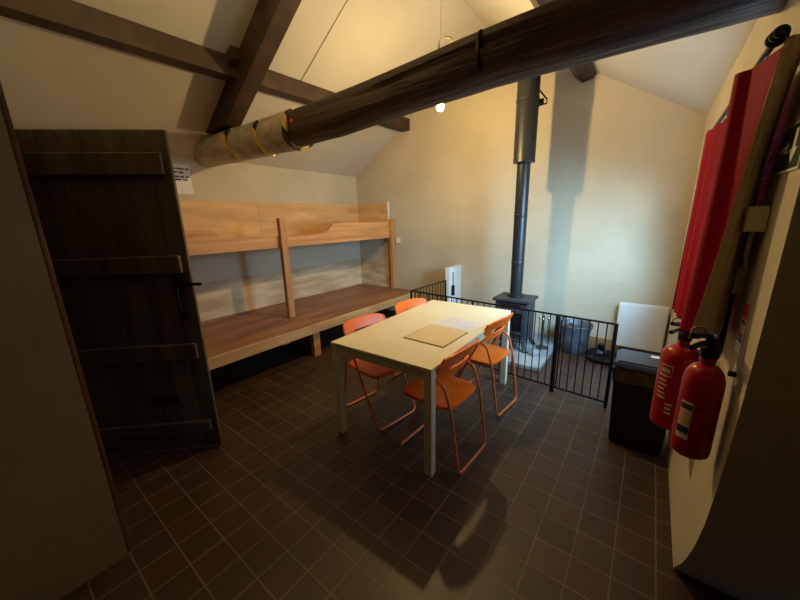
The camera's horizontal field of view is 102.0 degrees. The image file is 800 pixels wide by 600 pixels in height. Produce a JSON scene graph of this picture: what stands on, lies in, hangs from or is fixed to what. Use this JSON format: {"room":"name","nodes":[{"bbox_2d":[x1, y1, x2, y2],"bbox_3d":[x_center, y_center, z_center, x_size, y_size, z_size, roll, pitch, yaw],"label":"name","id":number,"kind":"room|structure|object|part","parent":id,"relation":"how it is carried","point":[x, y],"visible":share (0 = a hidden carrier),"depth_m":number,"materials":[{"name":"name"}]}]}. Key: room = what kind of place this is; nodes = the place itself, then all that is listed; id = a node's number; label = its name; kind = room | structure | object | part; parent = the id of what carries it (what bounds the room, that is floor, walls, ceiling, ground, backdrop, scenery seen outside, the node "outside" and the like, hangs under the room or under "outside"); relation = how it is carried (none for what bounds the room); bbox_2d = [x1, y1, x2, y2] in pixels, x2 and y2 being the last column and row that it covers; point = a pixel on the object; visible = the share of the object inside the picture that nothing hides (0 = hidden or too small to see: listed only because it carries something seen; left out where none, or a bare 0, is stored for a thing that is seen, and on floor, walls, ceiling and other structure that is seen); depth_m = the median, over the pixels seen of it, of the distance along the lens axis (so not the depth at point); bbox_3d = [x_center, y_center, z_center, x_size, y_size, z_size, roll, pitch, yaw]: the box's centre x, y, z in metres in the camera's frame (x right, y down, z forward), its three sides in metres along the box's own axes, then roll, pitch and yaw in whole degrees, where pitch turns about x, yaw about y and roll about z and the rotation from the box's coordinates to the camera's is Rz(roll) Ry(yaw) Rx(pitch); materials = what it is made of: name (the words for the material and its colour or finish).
{"room":"bunkhouse room","nodes":[
{"label":"bunkhouse room","id":0,"kind":"room"},
{"bbox_2d":[0,108,128,599],"bbox_3d":[-1.986,-0.307,0.412,0.175,3.600,1.955,9,17,36],"label":"wall partition","id":1,"kind":"structure","parent":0,"point":[60,528],"depth_m":1.24,"materials":[{"name":"paint"}]},
{"bbox_2d":[0,81,130,552],"bbox_3d":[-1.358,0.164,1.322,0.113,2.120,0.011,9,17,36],"label":"trim","id":2,"kind":"structure","parent":1,"relation":"attached to","point":[2,106],"depth_m":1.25,"materials":[{"name":"brown wood"}]},
{"bbox_2d":[171,154,359,283],"bbox_3d":[-2.647,-0.392,3.533,0.300,2.310,5.990,9,17,36],"label":"wall","id":3,"kind":"structure","parent":0,"point":[240,182],"depth_m":4.28,"materials":[{"name":"paint"}]},
{"bbox_2d":[173,164,193,193],"bbox_3d":[-2.355,-1.298,3.478,0.003,0.300,0.210,9,17,36],"label":"notice","id":4,"kind":"object","parent":3,"relation":"attached to","point":[182,174],"visible":0.76,"depth_m":3.50,"materials":[{"name":"white paper"}]},
{"bbox_2d":[226,0,787,151],"bbox_3d":[-0.438,-1.343,2.329,4.606,0.316,0.302,9,17,36],"label":"tie beam","id":5,"kind":"structure","parent":3,"relation":"attached to","point":[556,35],"depth_m":1.47,"materials":[{"name":"brown wood"}]},
{"bbox_2d":[206,0,301,133],"bbox_3d":[-1.190,-2.184,2.657,1.950,1.184,0.140,9,17,36],"label":"rafter","id":6,"kind":"object","parent":5,"relation":"on","point":[270,21],"visible":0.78,"depth_m":2.67,"materials":[{"name":"brown wood"}]},
{"bbox_2d":[226,45,239,67],"bbox_3d":[-1.396,-2.037,2.715,0.070,0.128,0.079,9,17,36],"label":"cleat","id":7,"kind":"object","parent":6,"relation":"attached to","point":[233,54],"visible":1,"depth_m":2.70,"materials":[{"name":"brown wood"}]},
{"bbox_2d":[194,108,313,166],"bbox_3d":[-1.480,-1.507,3.117,1.760,0.350,0.315,9,17,36],"label":"padding","id":8,"kind":"object","parent":5,"relation":"attached to","point":[243,143],"visible":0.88,"depth_m":2.90,"materials":[{"name":"beige fabric"}]},
{"bbox_2d":[0,0,757,176],"bbox_3d":[-0.560,-1.617,1.564,5.750,2.069,6.590,9,17,36],"label":"ceiling","id":9,"kind":"structure","parent":0,"point":[50,79],"depth_m":2.72,"materials":[{"name":"white paint"}]},
{"bbox_2d":[0,0,409,131],"bbox_3d":[-1.771,-1.895,2.443,0.140,0.219,5.992,9,17,37],"label":"purlin","id":10,"kind":"object","parent":9,"relation":"attached to","point":[72,18],"visible":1,"depth_m":2.29,"materials":[{"name":"brown wood"}]},
{"bbox_2d":[301,0,347,80],"bbox_3d":[-0.563,-2.466,2.856,1.106,0.677,0.012,9,17,36],"label":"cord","id":11,"kind":"structure","parent":9,"relation":"attached to","point":[347,0],"depth_m":2.97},
{"bbox_2d":[437,0,452,110],"bbox_3d":[0.370,-2.183,2.665,0.144,1.119,0.060,9,17,36],"label":"pendant bulb","id":12,"kind":"object","parent":9,"relation":"hanging from","point":[439,107],"visible":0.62,"depth_m":2.69,"materials":[{"name":"white"}]},
{"bbox_3d":[0.335,-2.253,2.673,0.006,0.984,0.005,-3,14,-7],"label":"cord","id":13,"kind":"part","parent":12,"relation":"part of","materials":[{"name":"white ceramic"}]},
{"bbox_3d":[0.350,-1.683,2.813,0.060,0.080,0.060,9,17,36],"label":"bulb","id":14,"kind":"part","parent":12,"relation":"part of","materials":[{"name":"white glass"}]},
{"bbox_2d":[530,0,596,82],"bbox_3d":[0.097,-1.724,1.019,0.195,0.186,5.989,9,17,36],"label":"purlin","id":15,"kind":"object","parent":9,"relation":"attached to","point":[583,73],"visible":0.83,"depth_m":3.10,"materials":[{"name":"brown wood"}]},
{"bbox_2d":[60,309,737,599],"bbox_3d":[-0.491,1.064,2.222,5.650,0.100,6.590,9,17,36],"label":"floor","id":16,"kind":"structure","parent":0,"point":[289,505],"depth_m":1.79,"materials":[{"name":"tile"}]},
{"bbox_2d":[179,200,416,369],"bbox_3d":[-1.349,-0.327,3.990,1.239,1.800,3.738,9,17,36],"label":"bunk bed","id":17,"kind":"object","parent":16,"relation":"on","point":[243,317],"visible":0.62,"depth_m":4.13,"materials":[{"name":"brown wood"}]},
{"bbox_3d":[-1.318,-0.355,3.757,0.061,1.156,0.080,9,17,36],"label":"post","id":18,"kind":"part","parent":17,"relation":"part of","materials":[{"name":"brown wood"}]},
{"bbox_3d":[-1.272,-0.759,3.813,0.032,0.250,3.736,9,17,36],"label":"guard rail","id":19,"kind":"part","parent":17,"relation":"part of","materials":[{"name":"brown wood"}]},
{"bbox_3d":[-0.869,0.288,3.757,0.045,0.103,3.710,9,17,36],"label":"rail","id":20,"kind":"part","parent":17,"relation":"part of","materials":[{"name":"brown wood"}]},
{"bbox_3d":[-0.976,0.464,3.739,0.060,0.366,0.090,9,17,36],"label":"leg","id":21,"kind":"part","parent":17,"relation":"part of","materials":[{"name":"brown wood"}]},
{"bbox_3d":[-0.118,-0.745,5.285,0.061,1.126,0.082,9,17,36],"label":"post","id":22,"kind":"part","parent":17,"relation":"part of","materials":[{"name":"brown wood"}]},
{"bbox_2d":[342,313,415,430],"bbox_3d":[-0.180,0.526,2.558,0.425,0.761,0.468,-15,19,-43],"label":"folding chair","id":23,"kind":"object","parent":16,"relation":"on","point":[371,370],"visible":0.51,"depth_m":2.49,"materials":[{"name":"orange plastic"}]},
{"bbox_3d":[-0.281,0.587,2.680,0.373,0.589,0.176,-15,19,-43],"label":"frame","id":24,"kind":"part","parent":23,"relation":"part of","materials":[{"name":"orange metal"}]},
{"bbox_3d":[-0.274,0.228,2.575,0.425,0.185,0.121,-15,19,-43],"label":"backrest","id":25,"kind":"part","parent":23,"relation":"part of","materials":[{"name":"orange plastic"}]},
{"bbox_3d":[-0.161,0.493,2.529,0.389,0.022,0.390,-15,19,-43],"label":"seat","id":26,"kind":"part","parent":23,"relation":"part of","materials":[{"name":"orange plastic"}]},
{"bbox_2d":[331,300,510,477],"bbox_3d":[0.262,0.531,2.624,0.795,0.705,1.393,8,17,35],"label":"dining table","id":27,"kind":"object","parent":16,"relation":"on","point":[382,343],"visible":0.95,"depth_m":2.22,"materials":[{"name":"beige painted wood"}]},
{"bbox_3d":[-0.430,0.635,2.311,0.050,0.686,0.050,8,17,35],"label":"leg","id":28,"kind":"part","parent":27,"relation":"part of","materials":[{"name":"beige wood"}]},
{"bbox_3d":[0.174,0.724,1.887,0.050,0.686,0.050,8,17,35],"label":"leg","id":29,"kind":"part","parent":27,"relation":"part of","materials":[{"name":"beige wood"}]},
{"bbox_2d":[403,325,467,347],"bbox_3d":[0.256,0.247,2.289,0.326,0.006,0.344,9,17,37],"label":"folder","id":30,"kind":"object","parent":27,"relation":"on","point":[438,336],"visible":1,"depth_m":2.26,"materials":[{"name":"brown cardboard"}]},
{"bbox_2d":[432,317,482,330],"bbox_3d":[0.452,0.184,2.533,0.320,0.003,0.230,10,18,39],"label":"printed sheets","id":31,"kind":"object","parent":27,"relation":"on","point":[461,324],"visible":1,"depth_m":2.52,"materials":[{"name":"white paper"}]},
{"bbox_3d":[0.954,0.445,2.942,0.050,0.686,0.050,8,17,35],"label":"leg","id":32,"kind":"part","parent":27,"relation":"part of","materials":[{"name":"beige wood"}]},
{"bbox_2d":[392,298,452,375],"bbox_3d":[0.201,0.396,3.049,0.425,0.761,0.468,-14,18,-41],"label":"folding chair","id":33,"kind":"object","parent":16,"relation":"on","point":[401,306],"visible":0.2,"depth_m":3.07,"materials":[{"name":"orange plastic"}]},
{"bbox_3d":[0.111,0.097,3.069,0.425,0.185,0.121,-14,18,-41],"label":"backrest","id":34,"kind":"part","parent":33,"relation":"part of","materials":[{"name":"orange plastic"}]},
{"bbox_2d":[399,338,485,473],"bbox_3d":[0.282,0.622,2.118,0.468,0.761,0.425,10,18,39],"label":"folding chair","id":35,"kind":"object","parent":16,"relation":"on","point":[451,391],"visible":0.9,"depth_m":2.04,"materials":[{"name":"orange plastic"}]},
{"bbox_3d":[0.259,0.581,2.126,0.390,0.022,0.389,10,18,39],"label":"seat","id":36,"kind":"part","parent":35,"relation":"part of","materials":[{"name":"orange plastic"}]},
{"bbox_3d":[0.369,0.359,1.972,0.121,0.185,0.425,10,18,39],"label":"backrest","id":37,"kind":"part","parent":35,"relation":"part of","materials":[{"name":"orange plastic"}]},
{"bbox_3d":[0.396,0.725,2.047,0.176,0.589,0.373,10,18,39],"label":"frame","id":38,"kind":"part","parent":35,"relation":"part of","materials":[{"name":"orange metal"}]},
{"bbox_2d":[457,312,516,416],"bbox_3d":[0.691,0.475,2.677,0.468,0.761,0.425,11,19,42],"label":"folding chair","id":39,"kind":"object","parent":16,"relation":"on","point":[486,354],"visible":0.78,"depth_m":2.56,"materials":[{"name":"orange plastic"}]},
{"bbox_3d":[0.658,0.476,2.709,0.378,0.745,0.417,11,19,42],"label":"frame","id":40,"kind":"part","parent":39,"relation":"part of","materials":[{"name":"orange metal"}]},
{"bbox_3d":[0.669,0.433,2.687,0.390,0.022,0.389,11,19,42],"label":"seat","id":41,"kind":"part","parent":39,"relation":"part of","materials":[{"name":"orange plastic"}]},
{"bbox_3d":[0.773,0.213,2.526,0.121,0.185,0.425,11,19,42],"label":"backrest","id":42,"kind":"part","parent":39,"relation":"part of","materials":[{"name":"orange plastic"}]},
{"bbox_3d":[0.799,0.579,2.600,0.176,0.589,0.373,11,19,42],"label":"frame","id":43,"kind":"part","parent":39,"relation":"part of","materials":[{"name":"orange metal"}]},
{"bbox_2d":[410,280,618,407],"bbox_3d":[0.819,0.343,3.327,0.728,0.708,2.246,-8,15,-26],"label":"fireguard","id":44,"kind":"object","parent":16,"relation":"on","point":[558,328],"visible":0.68,"depth_m":2.76,"materials":[{"name":"black metal"}]},
{"bbox_3d":[0.373,-0.185,4.071,0.017,0.017,0.770,9,18,38],"label":"rail","id":45,"kind":"part","parent":44,"relation":"part of","materials":[{"name":"black metal"}]},
{"bbox_3d":[0.430,-0.049,3.511,0.811,0.017,0.017,11,19,42],"label":"rail","id":46,"kind":"part","parent":44,"relation":"part of","materials":[{"name":"black metal"}]},
{"bbox_3d":[1.042,0.704,3.129,0.811,0.017,0.017,11,19,42],"label":"rail","id":47,"kind":"part","parent":44,"relation":"part of","materials":[{"name":"black metal"}]},
{"bbox_3d":[1.025,0.068,2.973,0.811,0.017,0.017,11,19,42],"label":"rail","id":48,"kind":"part","parent":44,"relation":"part of","materials":[{"name":"black metal"}]},
{"bbox_3d":[1.332,0.464,2.787,0.038,0.705,0.038,9,17,36],"label":"post","id":49,"kind":"part","parent":44,"relation":"part of","materials":[{"name":"black metal"}]},
{"bbox_3d":[1.493,0.791,2.727,0.411,0.017,0.017,11,18,40],"label":"rail","id":50,"kind":"part","parent":44,"relation":"part of","materials":[{"name":"black metal"}]},
{"bbox_3d":[1.477,0.155,2.571,0.411,0.017,0.017,11,18,40],"label":"rail","id":51,"kind":"part","parent":44,"relation":"part of","materials":[{"name":"black metal"}]},
{"bbox_3d":[1.640,0.521,2.521,0.026,0.705,0.026,9,17,36],"label":"post","id":52,"kind":"part","parent":44,"relation":"part of","materials":[{"name":"black metal"}]},
{"bbox_2d":[484,331,558,371],"bbox_3d":[1.278,0.529,3.910,1.030,0.045,1.027,9,17,36],"label":"hearth slab","id":53,"kind":"object","parent":16,"relation":"on","point":[543,353],"visible":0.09,"depth_m":3.56,"materials":[{"name":"stone"}]},
{"bbox_2d":[491,292,538,352],"bbox_3d":[1.315,0.253,3.740,0.423,0.600,0.395,9,17,36],"label":"wood stove","id":54,"kind":"object","parent":53,"relation":"on","point":[528,301],"visible":0.59,"depth_m":3.58,"materials":[{"name":"metal"}]},
{"bbox_3d":[1.221,0.241,3.612,0.320,0.280,0.015,9,17,36],"label":"door","id":55,"kind":"part","parent":54,"relation":"part of","materials":[{"name":"metal"}]},
{"bbox_3d":[1.223,0.240,3.614,0.240,0.210,0.009,9,17,36],"label":"glass pane","id":56,"kind":"part","parent":54,"relation":"part of","materials":[{"name":"black glass"}]},
{"bbox_3d":[1.311,-0.025,3.677,0.406,0.030,0.355,9,17,36],"label":"plate","id":57,"kind":"part","parent":54,"relation":"part of","materials":[{"name":"metal"}]},
{"bbox_3d":[1.373,0.523,3.594,0.060,0.144,0.106,-4,14,-11],"label":"leg","id":58,"kind":"part","parent":54,"relation":"part of","materials":[{"name":"metal"}]},
{"bbox_2d":[508,75,547,297],"bbox_3d":[1.300,-1.265,3.381,0.262,2.518,0.222,-6,14,-16],"label":"flue pipe","id":59,"kind":"object","parent":54,"relation":"on","point":[528,101],"visible":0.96,"depth_m":3.27,"materials":[{"name":"grey metal"}]},
{"bbox_2d":[528,348,538,356],"bbox_3d":[1.452,0.566,3.521,0.120,0.060,0.114,-5,14,-13],"label":"bag","id":60,"kind":"object","parent":53,"relation":"on","point":[535,351],"visible":0.85,"depth_m":3.49,"materials":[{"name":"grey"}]},
{"bbox_2d":[536,316,549,349],"bbox_3d":[1.615,0.360,3.660,0.130,0.385,0.130,9,17,36],"label":"fireplace tools","id":61,"kind":"object","parent":53,"relation":"on","point":[543,347],"visible":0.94,"depth_m":3.65,"materials":[{"name":"metal"}]},
{"bbox_2d":[560,316,593,354],"bbox_3d":[1.956,0.374,3.630,0.352,0.445,0.352,9,17,36],"label":"bucket","id":62,"kind":"object","parent":16,"relation":"on","point":[569,322],"visible":0.73,"depth_m":3.56,"materials":[{"name":"grey metal"}]},
{"bbox_2d":[584,349,615,365],"bbox_3d":[2.175,0.614,3.470,0.364,0.045,0.362,9,17,36],"label":"pan","id":63,"kind":"object","parent":16,"relation":"on","point":[590,352],"visible":0.53,"depth_m":3.53,"materials":[{"name":"black metal"}]},
{"bbox_2d":[597,343,603,351],"bbox_3d":[2.255,0.542,3.641,0.065,0.100,0.070,9,17,36],"label":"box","id":64,"kind":"object","parent":16,"relation":"on","point":[600,346],"visible":0.54,"depth_m":3.61,"materials":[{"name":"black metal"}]},
{"bbox_2d":[608,349,665,455],"bbox_3d":[1.589,0.667,2.145,0.343,0.602,0.292,9,17,36],"label":"rubbish bin","id":65,"kind":"object","parent":16,"relation":"on","point":[634,373],"visible":0.61,"depth_m":2.07,"materials":[{"name":"black plastic"}]},
{"bbox_3d":[1.582,0.399,2.078,0.336,0.044,0.280,9,17,36],"label":"lid","id":66,"kind":"part","parent":65,"relation":"part of","materials":[{"name":"grey plastic"}]},
{"bbox_2d":[356,68,706,347],"bbox_3d":[1.366,-1.422,4.189,5.650,3.796,0.300,9,17,36],"label":"wall","id":67,"kind":"structure","parent":0,"point":[613,171],"depth_m":3.76,"materials":[{"name":"paint"}]},
{"bbox_2d":[451,274,454,295],"bbox_3d":[0.730,-0.222,4.437,0.047,0.320,0.047,9,17,36],"label":"brush","id":68,"kind":"object","parent":67,"relation":"hanging from","point":[453,285],"visible":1,"depth_m":4.44,"materials":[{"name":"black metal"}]},
{"bbox_2d":[445,265,461,303],"bbox_3d":[0.756,-0.051,4.613,0.080,0.862,0.345,9,17,36],"label":"board","id":69,"kind":"object","parent":67,"relation":"attached to","point":[456,269],"depth_m":4.50,"materials":[{"name":"white plastic"}]},
{"bbox_2d":[559,331,662,354],"bbox_3d":[2.356,0.505,3.715,1.030,0.130,0.018,9,17,36],"label":"baseboard","id":70,"kind":"structure","parent":67,"relation":"attached to","point":[592,340],"depth_m":3.69,"materials":[{"name":"brown wood"}]},
{"bbox_2d":[616,302,669,352],"bbox_3d":[2.555,0.278,3.445,0.420,0.490,0.100,9,17,36],"label":"heater","id":71,"kind":"object","parent":67,"relation":"attached to","point":[641,326],"visible":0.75,"depth_m":3.40,"materials":[{"name":"white metal"}]},
{"bbox_2d":[665,0,799,599],"bbox_3d":[1.981,-0.145,1.893,0.360,2.380,3.010,9,17,36],"label":"wall","id":72,"kind":"structure","parent":0,"point":[735,511],"depth_m":0.95,"materials":[{"name":"paint"}]},
{"bbox_2d":[649,317,698,430],"bbox_3d":[1.183,0.320,1.404,0.192,0.501,0.141,-4,14,-11],"label":"fire extinguisher","id":73,"kind":"object","parent":72,"relation":"attached to","point":[674,359],"visible":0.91,"depth_m":1.38,"materials":[{"name":"red metal"}]},
{"bbox_3d":[1.157,0.102,1.339,0.136,0.046,0.018,-9,15,-27],"label":"squeeze lever","id":74,"kind":"part","parent":73,"relation":"part of","materials":[{"name":"black metal"}]},
{"bbox_3d":[1.154,0.127,1.342,0.143,0.029,0.016,-9,16,-29],"label":"carry handle","id":75,"kind":"part","parent":73,"relation":"part of","materials":[{"name":"black metal"}]},
{"bbox_2d":[670,326,736,459],"bbox_3d":[0.928,0.295,1.035,0.176,0.438,0.113,-3,14,-6],"label":"fire extinguisher","id":76,"kind":"object","parent":72,"relation":"attached to","point":[703,383],"visible":1,"depth_m":1.01,"materials":[{"name":"red metal"}]},
{"bbox_3d":[0.912,0.375,1.039,0.003,0.045,0.031,-5,14,-14],"label":"printed panel","id":77,"kind":"part","parent":76,"relation":"part of","materials":[{"name":"beige paper"}]},
{"bbox_3d":[0.906,0.134,0.974,0.143,0.029,0.016,-9,16,-29],"label":"carry handle","id":78,"kind":"part","parent":76,"relation":"part of","materials":[{"name":"black metal"}]},
{"bbox_3d":[0.909,0.109,0.971,0.136,0.046,0.018,-9,15,-27],"label":"squeeze lever","id":79,"kind":"part","parent":76,"relation":"part of","materials":[{"name":"black metal"}]},
{"bbox_2d":[729,294,739,327],"bbox_3d":[1.137,0.030,1.102,0.002,0.120,0.060,9,17,36],"label":"sticker","id":80,"kind":"object","parent":72,"relation":"attached to","point":[736,298],"visible":0.81,"depth_m":1.10,"materials":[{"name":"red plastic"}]},
{"bbox_2d":[715,184,759,352],"bbox_3d":[1.167,-0.258,1.096,0.018,0.920,0.065,9,17,36],"label":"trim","id":81,"kind":"structure","parent":72,"relation":"attached to","point":[720,336],"depth_m":1.15,"materials":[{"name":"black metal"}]},
{"bbox_2d":[730,265,747,294],"bbox_3d":[1.107,-0.068,1.061,0.025,0.090,0.070,9,17,36],"label":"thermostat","id":82,"kind":"object","parent":72,"relation":"attached to","point":[740,275],"visible":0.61,"depth_m":1.04,"materials":[{"name":"beige plastic"}]},
{"bbox_2d":[734,299,751,355],"bbox_3d":[1.040,0.082,0.984,0.002,0.160,0.072,9,17,36],"label":"sticker","id":83,"kind":"object","parent":72,"relation":"attached to","point":[747,307],"visible":1,"depth_m":0.98,"materials":[{"name":"beige"}]},
{"bbox_3d":[1.038,0.032,0.972,0.001,0.046,0.060,9,17,36],"label":"red panel","id":84,"kind":"part","parent":83,"relation":"part of","materials":[{"name":"red plastic"}]},
{"bbox_2d":[712,24,799,128],"bbox_3d":[1.322,-0.761,1.262,0.093,0.041,1.387,9,17,36],"label":"pole","id":85,"kind":"object","parent":72,"relation":"attached to","point":[777,37],"visible":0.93,"depth_m":0.78,"materials":[{"name":"black metal"}]},
{"bbox_2d":[672,118,725,317],"bbox_3d":[1.493,-0.365,1.638,0.027,0.933,0.325,7,16,30],"label":"curtain","id":86,"kind":"object","parent":85,"relation":"hanging from","point":[713,138],"visible":0.79,"depth_m":1.62,"materials":[{"name":"red fabric"}]},
{"bbox_2d":[679,34,799,346],"bbox_3d":[1.116,-0.194,1.149,0.123,1.014,0.702,9,17,36],"label":"curtain","id":87,"kind":"object","parent":85,"relation":"hanging from","point":[759,93],"visible":0.94,"depth_m":0.97,"materials":[{"name":"red fabric"}]},
{"bbox_3d":[1.321,-0.771,1.303,0.016,0.016,1.320,9,17,36],"label":"rod","id":88,"kind":"part","parent":85,"relation":"part of","materials":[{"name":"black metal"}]},
{"bbox_2d":[741,206,771,269],"bbox_3d":[1.041,-0.181,0.966,0.046,0.189,0.090,9,17,36],"label":"junction box","id":89,"kind":"object","parent":72,"relation":"attached to","point":[756,218],"visible":0.96,"depth_m":0.92,"materials":[{"name":"beige plastic"}]},
{"bbox_2d":[760,120,799,180],"bbox_3d":[1.042,-0.404,0.886,0.005,0.120,0.360,9,17,36],"label":"exit sign","id":90,"kind":"object","parent":72,"relation":"attached to","point":[783,156],"visible":1,"depth_m":0.86,"materials":[{"name":"green plastic"}]},
{"bbox_3d":[-2.391,-0.487,1.791,2.150,3.312,0.260,9,17,36],"label":"wall","id":91,"kind":"structure","parent":0,"visible":0},
{"bbox_2d":[14,129,221,454],"bbox_3d":[-1.679,0.060,1.962,0.940,2.008,0.079,-3,14,-6],"label":"door","id":92,"kind":"structure","parent":91,"relation":"in","point":[107,203],"depth_m":1.93,"materials":[{"name":"brown wood"}]},
{"bbox_3d":[-1.545,0.655,2.132,0.180,0.070,0.008,-3,14,-6],"label":"letter plate","id":93,"kind":"part","parent":92,"relation":"part of","materials":[{"name":"metal"}]},
{"bbox_3d":[-1.341,-0.002,1.973,0.050,0.270,0.053,-3,14,-6],"label":"handle","id":94,"kind":"part","parent":92,"relation":"part of","materials":[{"name":"black metal"}]}
]}

